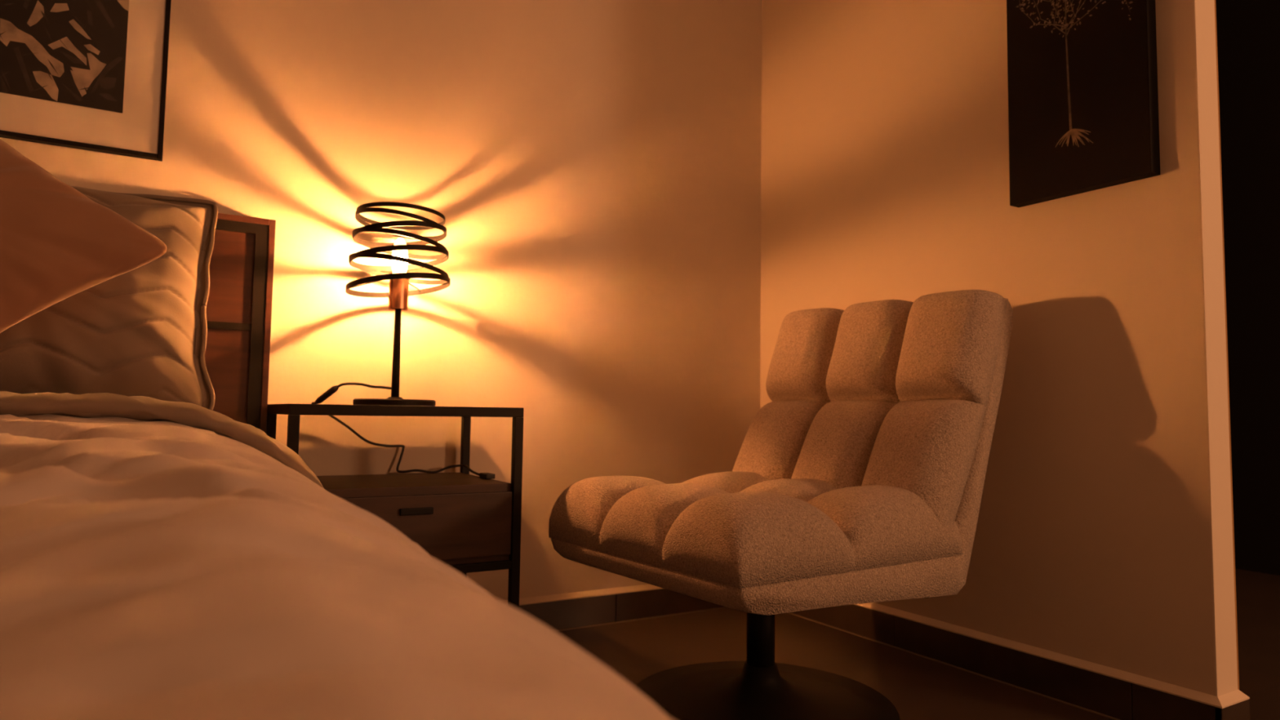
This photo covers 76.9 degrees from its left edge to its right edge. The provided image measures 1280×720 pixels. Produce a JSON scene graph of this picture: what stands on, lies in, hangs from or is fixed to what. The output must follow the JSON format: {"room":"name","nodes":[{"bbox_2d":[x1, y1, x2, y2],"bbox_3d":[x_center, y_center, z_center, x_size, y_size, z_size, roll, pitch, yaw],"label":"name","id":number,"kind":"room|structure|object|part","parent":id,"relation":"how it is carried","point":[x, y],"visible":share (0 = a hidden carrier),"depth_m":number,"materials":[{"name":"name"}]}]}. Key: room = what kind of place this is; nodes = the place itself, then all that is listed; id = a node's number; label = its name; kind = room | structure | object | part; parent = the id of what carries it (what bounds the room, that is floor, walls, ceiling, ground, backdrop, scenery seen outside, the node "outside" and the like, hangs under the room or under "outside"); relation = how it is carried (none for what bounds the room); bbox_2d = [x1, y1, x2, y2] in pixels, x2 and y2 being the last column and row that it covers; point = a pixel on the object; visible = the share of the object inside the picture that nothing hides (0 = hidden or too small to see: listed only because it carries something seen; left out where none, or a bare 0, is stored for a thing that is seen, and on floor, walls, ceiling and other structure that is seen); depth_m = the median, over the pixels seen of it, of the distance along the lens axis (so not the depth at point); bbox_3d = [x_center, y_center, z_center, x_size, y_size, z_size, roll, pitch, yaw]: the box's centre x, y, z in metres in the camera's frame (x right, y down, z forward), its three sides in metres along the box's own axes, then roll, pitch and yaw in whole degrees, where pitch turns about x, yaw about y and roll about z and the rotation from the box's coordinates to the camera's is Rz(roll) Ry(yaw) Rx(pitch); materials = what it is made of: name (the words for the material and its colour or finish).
{"room":"bedroom","nodes":[
{"label":"bedroom","id":0,"kind":"room"},
{"bbox_2d":[0,0,761,600],"bbox_3d":[-1.502,-0.590,1.696,4.400,2.600,0.120,3,-4,-31],"label":"wall","id":1,"kind":"structure","parent":0,"point":[592,168],"depth_m":2.28,"materials":[{"name":"beige paint"}]},
{"bbox_2d":[0,0,171,161],"bbox_3d":[-1.371,-0.912,1.706,0.660,0.880,0.023,3,-4,-31],"label":"framed picture","id":2,"kind":"object","parent":1,"relation":"attached to","point":[91,75],"visible":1,"depth_m":1.77,"materials":[{"name":"black wood"}]},
{"bbox_2d":[0,0,128,113],"bbox_3d":[-1.367,-0.913,1.702,0.496,0.701,0.005,3,-4,-31],"label":"print","id":3,"kind":"object","parent":2,"relation":"attached to","point":[70,55],"depth_m":1.76,"materials":[{"name":"black paper"}]},
{"bbox_2d":[519,588,724,630],"bbox_3d":[-1.448,0.664,1.578,4.285,0.084,0.013,3,-4,-31],"label":"baseboard","id":4,"kind":"structure","parent":1,"relation":"attached to","point":[585,611],"depth_m":2.39,"materials":[{"name":"wood"}]},
{"bbox_2d":[502,583,1249,708],"bbox_3d":[-1.052,0.583,1.028,4.396,0.016,1.370,3,-4,-31],"label":"trim","id":5,"kind":"structure","parent":1,"relation":"attached to","point":[1237,696],"depth_m":1.86,"materials":[{"name":"beige paint"}]},
{"bbox_2d":[556,568,1279,719],"bbox_3d":[0.652,0.695,0.217,6.500,0.100,4.700,3,-4,-31],"label":"floor","id":6,"kind":"structure","parent":0,"point":[919,688],"depth_m":2.08,"materials":[{"name":"wood"}]},
{"bbox_2d":[204,213,275,433],"bbox_3d":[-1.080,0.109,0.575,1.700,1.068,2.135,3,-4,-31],"label":"headboard","id":7,"kind":"object","parent":6,"relation":"on","point":[239,304],"visible":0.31,"depth_m":1.88,"materials":[{"name":"brown wood"}]},
{"bbox_2d":[0,186,217,410],"bbox_3d":[-1.135,-0.124,1.468,0.652,0.474,0.270,3,-4,-31],"label":"pillow","id":8,"kind":"object","parent":7,"relation":"on","point":[142,331],"visible":0.67,"depth_m":1.49,"materials":[{"name":"white fabric"}]},
{"bbox_3d":[-1.615,0.155,1.468,1.616,0.521,0.030,3,-4,-31],"label":"headboard panel","id":9,"kind":"part","parent":7,"relation":"part of","materials":[{"name":"brown wood"}]},
{"bbox_3d":[-1.610,-0.228,1.493,1.616,0.213,0.030,3,-4,-31],"label":"headboard panel","id":10,"kind":"part","parent":7,"relation":"part of","materials":[{"name":"brown wood"}]},
{"bbox_2d":[0,391,672,719],"bbox_3d":[-0.942,0.234,0.344,1.866,0.495,1.818,3,-4,-31],"label":"bedspread","id":11,"kind":"object","parent":7,"relation":"on","point":[160,559],"visible":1,"depth_m":0.34,"materials":[{"name":"white fabric"}]},
{"bbox_2d":[0,138,166,333],"bbox_3d":[-1.102,-0.197,1.257,0.611,0.443,0.217,4,-5,-41],"label":"cushion","id":12,"kind":"object","parent":11,"relation":"on","point":[57,243],"visible":1,"depth_m":1.29,"materials":[{"name":"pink fabric"}]},
{"bbox_2d":[266,404,524,609],"bbox_3d":[-0.579,0.421,1.856,0.496,0.630,0.384,3,-4,-31],"label":"nightstand","id":13,"kind":"object","parent":6,"relation":"on","point":[464,521],"visible":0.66,"depth_m":1.77,"materials":[{"name":"black metal"}]},
{"bbox_3d":[-0.877,0.430,1.889,0.020,0.608,0.020,3,-4,-31],"label":"leg","id":14,"kind":"part","parent":13,"relation":"part of","materials":[{"name":"black metal"}]},
{"bbox_3d":[-0.692,0.412,1.581,0.020,0.608,0.020,3,-4,-31],"label":"leg","id":15,"kind":"part","parent":13,"relation":"part of","materials":[{"name":"black metal"}]},
{"bbox_2d":[311,201,495,479],"bbox_3d":[-0.574,-0.036,1.974,0.390,0.644,0.281,3,-4,-31],"label":"table lamp","id":16,"kind":"object","parent":13,"relation":"on","point":[398,294],"visible":0.98,"depth_m":1.93,"materials":[{"name":"black metal"}]},
{"bbox_2d":[314,385,338,404],"bbox_3d":[-0.752,0.083,1.932,0.063,0.046,0.015,0,-4,16],"label":"switch","id":17,"kind":"object","parent":16,"relation":"attached to","point":[333,389],"depth_m":1.93,"materials":[{"name":"black plastic"}]},
{"bbox_3d":[-0.600,0.175,2.016,0.418,0.227,0.169,2,-4,-13],"label":"cord","id":18,"kind":"part","parent":16,"relation":"part of","materials":[{"name":"black plastic"}]},
{"bbox_3d":[-0.584,-0.259,1.961,0.242,0.202,0.242,3,-4,-31],"label":"lamp shade","id":19,"kind":"part","parent":16,"relation":"part of","materials":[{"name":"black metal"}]},
{"bbox_2d":[388,278,408,311],"bbox_3d":[-0.586,-0.160,1.955,0.045,0.078,0.045,3,-4,-31],"label":"socket","id":20,"kind":"object","parent":16,"relation":"attached to","point":[398,288],"depth_m":1.94,"materials":[{"name":"orange metal"}]},
{"bbox_3d":[-0.585,-0.241,1.960,0.035,0.114,0.035,3,-4,-31],"label":"bulb","id":21,"kind":"part","parent":16,"relation":"part of","materials":[{"name":"white glass"}]},
{"bbox_3d":[-0.473,0.321,1.707,0.070,0.014,0.010,3,-4,-31],"label":"handle","id":22,"kind":"part","parent":13,"relation":"part of","materials":[{"name":"black metal"}]},
{"bbox_3d":[-0.486,0.358,1.708,0.450,0.140,0.014,3,-4,-31],"label":"drawer","id":23,"kind":"part","parent":13,"relation":"part of","materials":[{"name":"brown wood"}]},
{"bbox_3d":[-0.469,0.452,2.133,0.020,0.608,0.020,3,-4,-31],"label":"leg","id":24,"kind":"part","parent":13,"relation":"part of","materials":[{"name":"black metal"}]},
{"bbox_3d":[-0.489,0.450,1.702,0.456,0.018,0.018,3,-4,-31],"label":"rail","id":25,"kind":"part","parent":13,"relation":"part of","materials":[{"name":"black metal"}]},
{"bbox_3d":[-0.284,0.434,1.825,0.020,0.608,0.020,3,-4,-31],"label":"leg","id":26,"kind":"part","parent":13,"relation":"part of","materials":[{"name":"black metal"}]},
{"bbox_2d":[548,289,1013,719],"bbox_3d":[0.317,0.290,1.796,0.843,0.910,0.625,4,-5,-36],"label":"lounge chair","id":27,"kind":"object","parent":6,"relation":"on","point":[861,478],"visible":1,"depth_m":1.70,"materials":[{"name":"fabric"}]},
{"bbox_2d":[548,471,962,588],"bbox_3d":[0.229,0.329,1.730,0.628,0.141,0.625,4,-5,-36],"label":"seat cushion","id":28,"kind":"object","parent":27,"relation":"on","point":[734,529],"depth_m":1.52,"materials":[{"name":"fabric"}]},
{"bbox_3d":[0.261,0.557,1.740,0.060,0.198,0.060,4,-5,-36],"label":"post","id":29,"kind":"part","parent":27,"relation":"part of","materials":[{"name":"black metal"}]},
{"bbox_2d":[732,289,1007,526],"bbox_3d":[0.514,0.115,1.949,0.303,0.535,0.625,4,-5,-36],"label":"backrest cushion","id":30,"kind":"object","parent":27,"relation":"on","point":[904,396],"depth_m":1.82,"materials":[{"name":"fabric"}]},
{"bbox_2d":[760,0,1237,696],"bbox_3d":[0.770,-0.519,2.263,0.083,2.600,1.477,3,-4,-31],"label":"wall","id":31,"kind":"structure","parent":0,"point":[1104,534],"depth_m":1.85,"materials":[{"name":"beige paint"}]},
{"bbox_2d":[554,604,1249,719],"bbox_3d":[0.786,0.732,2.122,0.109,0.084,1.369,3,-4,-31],"label":"baseboard","id":32,"kind":"structure","parent":31,"relation":"attached to","point":[1121,700],"depth_m":1.84,"materials":[{"name":"wood"}]},
{"bbox_2d":[1006,0,1159,207],"bbox_3d":[0.981,-0.800,1.815,0.038,0.854,0.319,3,-4,-31],"label":"picture","id":33,"kind":"object","parent":31,"relation":"attached to","point":[1082,74],"visible":1,"depth_m":1.78,"materials":[{"name":"black paper"}]},
{"bbox_2d":[1213,0,1239,689],"bbox_3d":[0.850,-0.520,2.234,0.025,2.600,1.329,3,-4,-31],"label":"trim","id":34,"kind":"structure","parent":31,"relation":"attached to","point":[1214,0],"depth_m":1.63,"materials":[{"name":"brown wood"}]},
{"bbox_2d":[1215,0,1279,575],"bbox_3d":[3.497,-0.498,2.005,0.100,2.600,4.720,3,-4,-31],"label":"wall","id":35,"kind":"structure","parent":0,"point":[1248,31],"depth_m":3.41,"materials":[{"name":"black paint"}]}
]}

